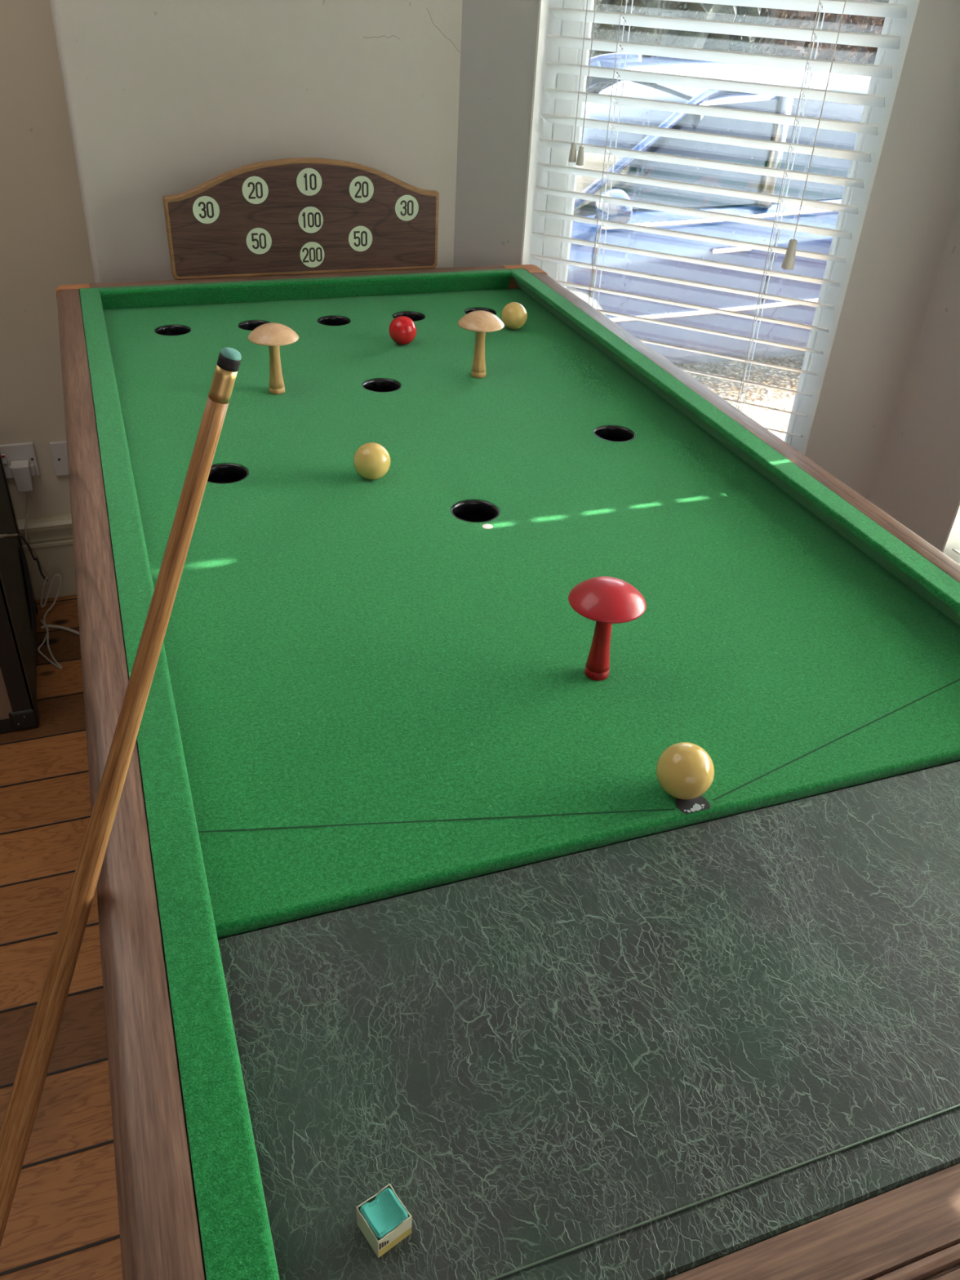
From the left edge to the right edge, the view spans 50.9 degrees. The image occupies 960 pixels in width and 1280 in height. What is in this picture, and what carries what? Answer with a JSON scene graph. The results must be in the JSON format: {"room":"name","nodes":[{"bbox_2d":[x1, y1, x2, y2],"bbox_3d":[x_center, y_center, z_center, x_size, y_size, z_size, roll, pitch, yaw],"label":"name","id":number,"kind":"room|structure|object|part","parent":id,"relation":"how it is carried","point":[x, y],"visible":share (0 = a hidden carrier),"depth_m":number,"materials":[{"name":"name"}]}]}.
{"room":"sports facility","nodes":[
{"label":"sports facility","id":0,"kind":"room"},
{"bbox_2d":[0,0,95,519],"bbox_3d":[-1.814,-1.149,1.730,4.000,2.660,0.200,-9,37,-18],"label":"wall","id":1,"kind":"structure","parent":0,"point":[44,244],"depth_m":2.19,"materials":[{"name":"paint"}]},
{"bbox_2d":[0,442,39,479],"bbox_3d":[-1.138,-0.425,2.413,0.146,0.087,0.014,-9,37,-18],"label":"wall socket","id":2,"kind":"object","parent":1,"relation":"attached to","point":[24,451],"visible":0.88,"depth_m":2.41,"materials":[{"name":"white plastic"}]},
{"bbox_2d":[0,453,7,464],"bbox_3d":[-1.137,-0.430,2.405,0.016,0.024,0.004,-9,37,-18],"label":"rocker switch","id":3,"kind":"object","parent":2,"relation":"attached to","point":[4,456],"depth_m":2.40,"materials":[{"name":"white plastic"}]},
{"bbox_2d":[8,459,35,492],"bbox_3d":[-1.097,-0.394,2.422,0.054,0.064,0.043,-9,37,-18],"label":"plug adapter","id":4,"kind":"object","parent":2,"relation":"attached to","point":[22,472],"visible":1,"depth_m":2.41,"materials":[{"name":"white plastic"}]},
{"bbox_3d":[-1.102,-0.407,2.431,0.054,0.028,0.011,-9,37,-18],"label":"plate","id":5,"kind":"part","parent":4,"relation":"part of","materials":[{"name":"white plastic"}]},
{"bbox_2d":[24,491,46,577],"bbox_3d":[-1.112,-0.262,2.498,0.029,0.241,0.025,-9,37,-18],"label":"cable","id":6,"kind":"object","parent":4,"relation":"hanging from","point":[27,493],"visible":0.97,"depth_m":2.48,"materials":[{"name":"white plastic"}]},
{"bbox_2d":[16,513,76,599],"bbox_3d":[-2.211,-0.024,2.213,2.803,0.223,0.032,-9,37,-18],"label":"baseboard","id":7,"kind":"structure","parent":1,"relation":"attached to","point":[50,539],"depth_m":2.56,"materials":[{"name":"white paint"}]},
{"bbox_2d":[48,440,68,475],"bbox_3d":[-0.997,-0.445,2.464,0.086,0.087,0.010,-9,37,-18],"label":"blank wall plate","id":8,"kind":"object","parent":1,"relation":"attached to","point":[58,449],"visible":0.48,"depth_m":2.45,"materials":[{"name":"white plastic"}]},
{"bbox_2d":[0,594,123,1279],"bbox_3d":[-0.087,1.367,0.643,5.800,0.060,5.800,-9,37,-18],"label":"floor","id":9,"kind":"structure","parent":0,"point":[63,1223],"depth_m":1.67,"materials":[{"name":"brown wood"}]},
{"bbox_2d":[0,452,39,733],"bbox_3d":[-1.449,-0.069,2.118,0.910,0.478,0.494,-9,37,-18],"label":"cabinet","id":10,"kind":"object","parent":9,"relation":"on","point":[19,710],"visible":1,"depth_m":2.18,"materials":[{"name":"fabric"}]},
{"bbox_3d":[-1.380,0.120,1.975,0.814,0.265,0.004,-9,37,-18],"label":"panel","id":11,"kind":"part","parent":10,"relation":"part of","materials":[{"name":"brown wood"}]},
{"bbox_2d":[0,533,17,537],"bbox_3d":[-1.005,-0.222,2.142,0.009,0.182,0.343,-9,37,-18],"label":"connector","id":12,"kind":"object","parent":10,"relation":"attached to","point":[2,535],"visible":1,"depth_m":2.14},
{"bbox_3d":[-1.375,0.062,1.935,0.896,0.477,0.006,-9,37,-18],"label":"trim","id":13,"kind":"part","parent":10,"relation":"part of","materials":[{"name":"black wood"}]},
{"bbox_3d":[-1.078,-0.122,2.405,0.022,0.169,0.133,-9,37,-18],"label":"handle","id":14,"kind":"part","parent":10,"relation":"part of","materials":[{"name":"black metal"}]},
{"bbox_2d":[17,533,48,581],"bbox_3d":[-1.083,-0.203,2.445,0.036,0.210,0.156,-9,37,-18],"label":"cable","id":15,"kind":"object","parent":10,"relation":"attached to","point":[20,535],"visible":1,"depth_m":2.52,"materials":[{"name":"plastic"}]},
{"bbox_2d":[37,573,62,669],"bbox_3d":[-1.053,-0.046,2.462,0.062,0.093,0.292,-7,36,-15],"label":"coiled cable","id":16,"kind":"object","parent":9,"relation":"on","point":[46,637],"visible":1,"depth_m":2.54,"materials":[{"name":"white plastic"}]},
{"bbox_2d":[40,624,79,635],"bbox_3d":[-0.960,-0.009,2.490,0.274,0.009,0.034,10,35,9],"label":"cable","id":17,"kind":"object","parent":9,"relation":"on","point":[47,625],"visible":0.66,"depth_m":2.51,"materials":[{"name":"white plastic"}]},
{"bbox_2d":[0,346,241,1246],"bbox_3d":[-0.382,0.403,0.821,0.473,1.293,0.032,-2,35,-9],"label":"cue","id":18,"kind":"object","parent":9,"relation":"on","point":[25,1095],"visible":1,"depth_m":0.64,"materials":[{"name":"brown wood"}]},
{"bbox_2d":[55,264,959,1279],"bbox_3d":[-0.026,0.186,1.493,0.934,0.919,1.888,-9,37,-18],"label":"table","id":19,"kind":"object","parent":9,"relation":"on","point":[410,896],"visible":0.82,"depth_m":0.82,"materials":[{"name":"green fabric"}]},
{"bbox_3d":[-0.430,-0.082,1.137,0.039,0.113,1.792,-9,37,-18],"label":"rail","id":20,"kind":"part","parent":19,"relation":"part of","materials":[{"name":"brown wood"}]},
{"bbox_2d":[79,288,279,1279],"bbox_3d":[-0.398,-0.126,1.137,0.034,0.038,1.760,-9,37,-18],"label":"cushion","id":21,"kind":"object","parent":19,"relation":"on","point":[223,1166],"depth_m":0.68,"materials":[{"name":"green fabric"}]},
{"bbox_2d":[248,322,298,394],"bbox_3d":[-0.307,-0.422,1.514,0.074,0.104,0.074,29,42,32],"label":"peg","id":22,"kind":"object","parent":19,"relation":"on","point":[273,335],"visible":1,"depth_m":1.48,"materials":[{"name":"brown wood"}]},
{"bbox_3d":[-0.308,-0.415,1.518,0.024,0.088,0.024,29,42,32],"label":"stem","id":23,"kind":"part","parent":22,"relation":"part of","materials":[{"name":"brown wood"}]},
{"bbox_2d":[80,269,511,309],"bbox_3d":[-0.324,-0.667,1.923,0.819,0.038,0.020,-9,37,-18],"label":"cushion","id":24,"kind":"object","parent":19,"relation":"on","point":[340,288],"depth_m":1.92,"materials":[{"name":"green fabric"}]},
{"bbox_3d":[-0.329,-0.652,1.968,0.800,0.113,0.034,-9,37,-18],"label":"rail","id":25,"kind":"part","parent":19,"relation":"part of","materials":[{"name":"green fabric"}]},
{"bbox_2d":[162,157,439,279],"bbox_3d":[-0.324,-0.793,1.894,0.513,0.202,0.023,-9,37,-18],"label":"board","id":26,"kind":"object","parent":19,"relation":"on","point":[295,215],"visible":1,"depth_m":1.88,"materials":[{"name":"brown wood"}]},
{"bbox_2d":[353,442,391,479],"bbox_3d":[-0.139,-0.231,1.302,0.048,0.048,0.048,7,35,5],"label":"ball","id":27,"kind":"object","parent":19,"relation":"on","point":[371,460],"visible":1,"depth_m":1.29,"materials":[{"name":"yellow plastic"}]},
{"bbox_2d":[355,1183,412,1257],"bbox_3d":[-0.052,0.318,0.552,0.022,0.020,0.022,-22,42,-32],"label":"cube","id":28,"kind":"object","parent":19,"relation":"on","point":[383,1219],"visible":1,"depth_m":0.55,"materials":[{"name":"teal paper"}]},
{"bbox_2d":[378,1240,388,1249],"bbox_3d":[-0.051,0.323,0.541,0.006,0.006,0.001,-21,42,-31],"label":"print","id":29,"kind":"object","parent":28,"relation":"on","point":[380,1244],"depth_m":0.54},
{"bbox_2d":[388,315,416,344],"bbox_3d":[-0.133,-0.534,1.740,0.048,0.048,0.048,-9,37,-18],"label":"ball","id":30,"kind":"object","parent":19,"relation":"on","point":[402,330],"visible":1,"depth_m":1.72,"materials":[{"name":"red plastic"}]},
{"bbox_2d":[457,310,504,377],"bbox_3d":[0.000,-0.473,1.615,0.074,0.104,0.074,-23,42,-32],"label":"peg","id":31,"kind":"object","parent":19,"relation":"on","point":[481,322],"visible":1,"depth_m":1.58,"materials":[{"name":"brown wood"}]},
{"bbox_3d":[0.000,-0.466,1.619,0.024,0.088,0.024,-23,42,-32],"label":"stem","id":32,"kind":"part","parent":31,"relation":"part of","materials":[{"name":"brown wood"}]},
{"bbox_2d":[482,524,493,528],"bbox_3d":[0.009,-0.138,1.222,0.013,0.001,0.013,-9,37,-18],"label":"spot","id":33,"kind":"object","parent":19,"relation":"on","point":[485,526],"depth_m":1.22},
{"bbox_2d":[501,302,527,329],"bbox_3d":[0.062,-0.591,1.839,0.048,0.048,0.048,3,35,0],"label":"ball","id":34,"kind":"object","parent":19,"relation":"on","point":[513,314],"visible":0.98,"depth_m":1.82,"materials":[{"name":"yellow plastic"}]},
{"bbox_3d":[0.233,0.242,0.726,0.842,0.025,0.298,-9,37,-18],"label":"leatherette panel","id":35,"kind":"part","parent":19,"relation":"part of","materials":[{"name":"leather"}]},
{"bbox_2d":[568,576,646,680],"bbox_3d":[0.117,-0.009,0.957,0.073,0.104,0.073,-9,37,-18],"label":"peg","id":36,"kind":"object","parent":19,"relation":"on","point":[607,601],"visible":1,"depth_m":0.93,"materials":[{"name":"paint"}]},
{"bbox_3d":[0.116,-0.003,0.961,0.024,0.088,0.024,-9,37,-18],"label":"stem","id":37,"kind":"part","parent":36,"relation":"part of","materials":[{"name":"red paint"}]},
{"bbox_2d":[656,742,714,799],"bbox_3d":[0.171,0.109,0.840,0.048,0.048,0.048,4,35,1],"label":"ball","id":38,"kind":"object","parent":19,"relation":"on","point":[685,771],"visible":1,"depth_m":0.82,"materials":[{"name":"yellow plastic"}]},
{"bbox_2d":[675,795,710,813],"bbox_3d":[0.176,0.135,0.843,0.029,0.001,0.023,-9,37,-18],"label":"spot","id":39,"kind":"object","parent":19,"relation":"on","point":[701,804],"depth_m":0.84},
{"bbox_2d":[509,268,959,626],"bbox_3d":[0.372,-0.254,1.389,0.034,0.038,1.762,-9,37,-18],"label":"cushion","id":40,"kind":"object","parent":19,"relation":"on","point":[927,589],"depth_m":1.36,"materials":[{"name":"green fabric"}]},
{"bbox_3d":[0.415,-0.211,1.397,0.039,0.113,1.758,-9,37,-18],"label":"rail","id":41,"kind":"part","parent":19,"relation":"part of","materials":[{"name":"green fabric"}]},
{"bbox_3d":[0.295,0.418,0.625,0.933,0.197,0.090,-9,37,-18],"label":"rail","id":42,"kind":"part","parent":19,"relation":"part of","materials":[{"name":"brown wood"}]},
{"bbox_2d":[48,0,462,283],"bbox_3d":[-0.388,-1.227,1.968,0.842,2.660,0.360,-9,37,-18],"label":"wall","id":43,"kind":"structure","parent":0,"point":[163,97],"depth_m":1.88,"materials":[{"name":"white paint"}]},
{"bbox_2d":[426,7,459,52],"bbox_3d":[-0.070,-1.160,1.922,0.069,0.072,0.001,-9,37,-18],"label":"crack","id":44,"kind":"object","parent":43,"relation":"attached to","point":[426,7],"depth_m":1.93,"materials":[{"name":"paint"}]},
{"bbox_2d":[453,0,959,501],"bbox_3d":[0.452,-1.107,1.870,0.956,2.660,0.260,17,37,19],"label":"wall","id":45,"kind":"structure","parent":0,"point":[914,198],"depth_m":1.90,"materials":[{"name":"grey paint"}]},
{"bbox_2d":[520,0,919,455],"bbox_3d":[0.432,-1.091,1.809,0.654,1.700,0.195,17,37,19],"label":"window","id":46,"kind":"structure","parent":45,"relation":"in","point":[548,24],"depth_m":1.99,"materials":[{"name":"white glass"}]},
{"bbox_2d":[530,0,907,436],"bbox_3d":[0.411,-1.072,1.761,0.617,1.654,0.076,17,37,19],"label":"blind","id":47,"kind":"object","parent":46,"relation":"attached to","point":[837,6],"visible":0.84,"depth_m":1.86,"materials":[{"name":"plastic"}]},
{"bbox_3d":[0.205,-1.353,1.657,0.002,0.978,0.004,17,37,19],"label":"pull cord","id":48,"kind":"part","parent":47,"relation":"part of","materials":[{"name":"white fabric"}]},
{"bbox_3d":[0.220,-1.347,1.653,0.002,0.982,0.004,17,37,19],"label":"pull cord","id":49,"kind":"part","parent":47,"relation":"part of","materials":[{"name":"white fabric"}]},
{"bbox_3d":[0.249,-1.091,1.820,0.001,1.590,0.001,17,37,19],"label":"ladder cord","id":50,"kind":"part","parent":47,"relation":"part of","materials":[{"name":"white fabric"}]},
{"bbox_3d":[0.261,-1.104,1.840,0.002,1.590,0.002,17,37,19],"label":"lift cord","id":51,"kind":"part","parent":47,"relation":"part of","materials":[{"name":"white fabric"}]},
{"bbox_3d":[0.274,-1.115,1.856,0.002,1.590,0.002,17,37,19],"label":"ladder cord","id":52,"kind":"part","parent":47,"relation":"part of","materials":[{"name":"white fabric"}]},
{"bbox_3d":[0.558,-0.996,1.710,0.001,1.590,0.001,17,37,19],"label":"ladder cord","id":53,"kind":"part","parent":47,"relation":"part of","materials":[{"name":"white fabric"}]},
{"bbox_3d":[0.569,-1.009,1.730,0.002,1.590,0.002,17,37,19],"label":"lift cord","id":54,"kind":"part","parent":47,"relation":"part of","materials":[{"name":"white fabric"}]},
{"bbox_3d":[0.582,-1.019,1.746,0.002,1.590,0.002,17,37,19],"label":"ladder cord","id":55,"kind":"part","parent":47,"relation":"part of","materials":[{"name":"white fabric"}]},
{"bbox_3d":[0.604,-1.183,1.546,0.002,1.092,0.004,17,37,19],"label":"pull cord","id":56,"kind":"part","parent":47,"relation":"part of","materials":[{"name":"white fabric"}]},
{"bbox_3d":[0.467,-1.142,1.862,0.570,1.564,0.004,17,37,19],"label":"glass pane","id":57,"kind":"part","parent":46,"relation":"part of","materials":[{"name":"clear glass"}]},
{"bbox_3d":[0.459,-1.133,1.849,0.570,1.564,0.004,17,37,19],"label":"glass pane","id":58,"kind":"part","parent":46,"relation":"part of","materials":[{"name":"clear glass"}]},
{"bbox_2d":[869,200,959,551],"bbox_3d":[1.240,-0.461,1.008,0.260,2.660,1.700,-9,37,-18],"label":"wall","id":59,"kind":"structure","parent":0,"point":[917,483],"depth_m":1.86,"materials":[{"name":"grey paint"}]},
{"bbox_2d":[941,500,959,564],"bbox_3d":[1.182,-0.468,0.978,0.195,1.700,1.270,-9,37,-18],"label":"window","id":60,"kind":"structure","parent":59,"relation":"in","point":[952,541],"depth_m":1.87,"materials":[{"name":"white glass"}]},
{"bbox_2d":[951,548,959,555],"bbox_3d":[1.142,-0.470,0.958,0.052,1.654,1.230,-9,37,-18],"label":"blind","id":61,"kind":"object","parent":60,"relation":"attached to","point":[957,552],"visible":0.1,"depth_m":1.86,"materials":[{"name":"white plastic"}]},
{"label":"outside","id":62,"kind":"structure","parent":0,"visible":0},
{"bbox_2d":[675,354,804,435],"bbox_3d":[13.078,-3.896,10.177,28.800,0.100,50.000,-9,37,-18],"label":"ground","id":63,"kind":"structure","parent":62,"point":[759,374],"depth_m":5.42,"materials":[{"name":"beige gravel"}]},
{"bbox_2d":[566,53,871,364],"bbox_3d":[1.279,-2.341,5.517,4.100,1.459,2.210,-9,37,-18],"label":"car","id":64,"kind":"object","parent":63,"relation":"on","point":[810,267],"visible":0.3,"depth_m":4.71,"materials":[{"name":"blue paint"}]},
{"bbox_2d":[594,188,632,223],"bbox_3d":[0.545,-1.833,4.301,0.128,0.175,0.294,-9,37,-18],"label":"mirror","id":65,"kind":"object","parent":64,"relation":"attached to","point":[621,215],"depth_m":4.20,"materials":[{"name":"white plastic"}]},
{"bbox_3d":[1.400,-1.640,4.929,2.451,0.094,0.026,-9,37,-18],"label":"door moulding","id":66,"kind":"part","parent":64,"relation":"part of","materials":[{"name":"metal"}]},
{"bbox_3d":[1.550,-2.022,4.765,2.151,0.112,0.035,-9,37,-18],"label":"window line trim","id":67,"kind":"part","parent":64,"relation":"part of","materials":[{"name":"metal"}]},
{"bbox_3d":[1.180,-1.811,4.685,0.218,0.039,0.056,-9,37,-18],"label":"door handle","id":68,"kind":"part","parent":64,"relation":"part of","materials":[{"name":"metal"}]},
{"bbox_2d":[588,0,888,64],"bbox_3d":[4.293,-5.777,9.723,11.036,2.623,1.458,-9,37,-18],"label":"hedge","id":69,"kind":"object","parent":63,"relation":"on","point":[759,15],"visible":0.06,"depth_m":8.50,"materials":[{"name":"green plant"}]}
]}

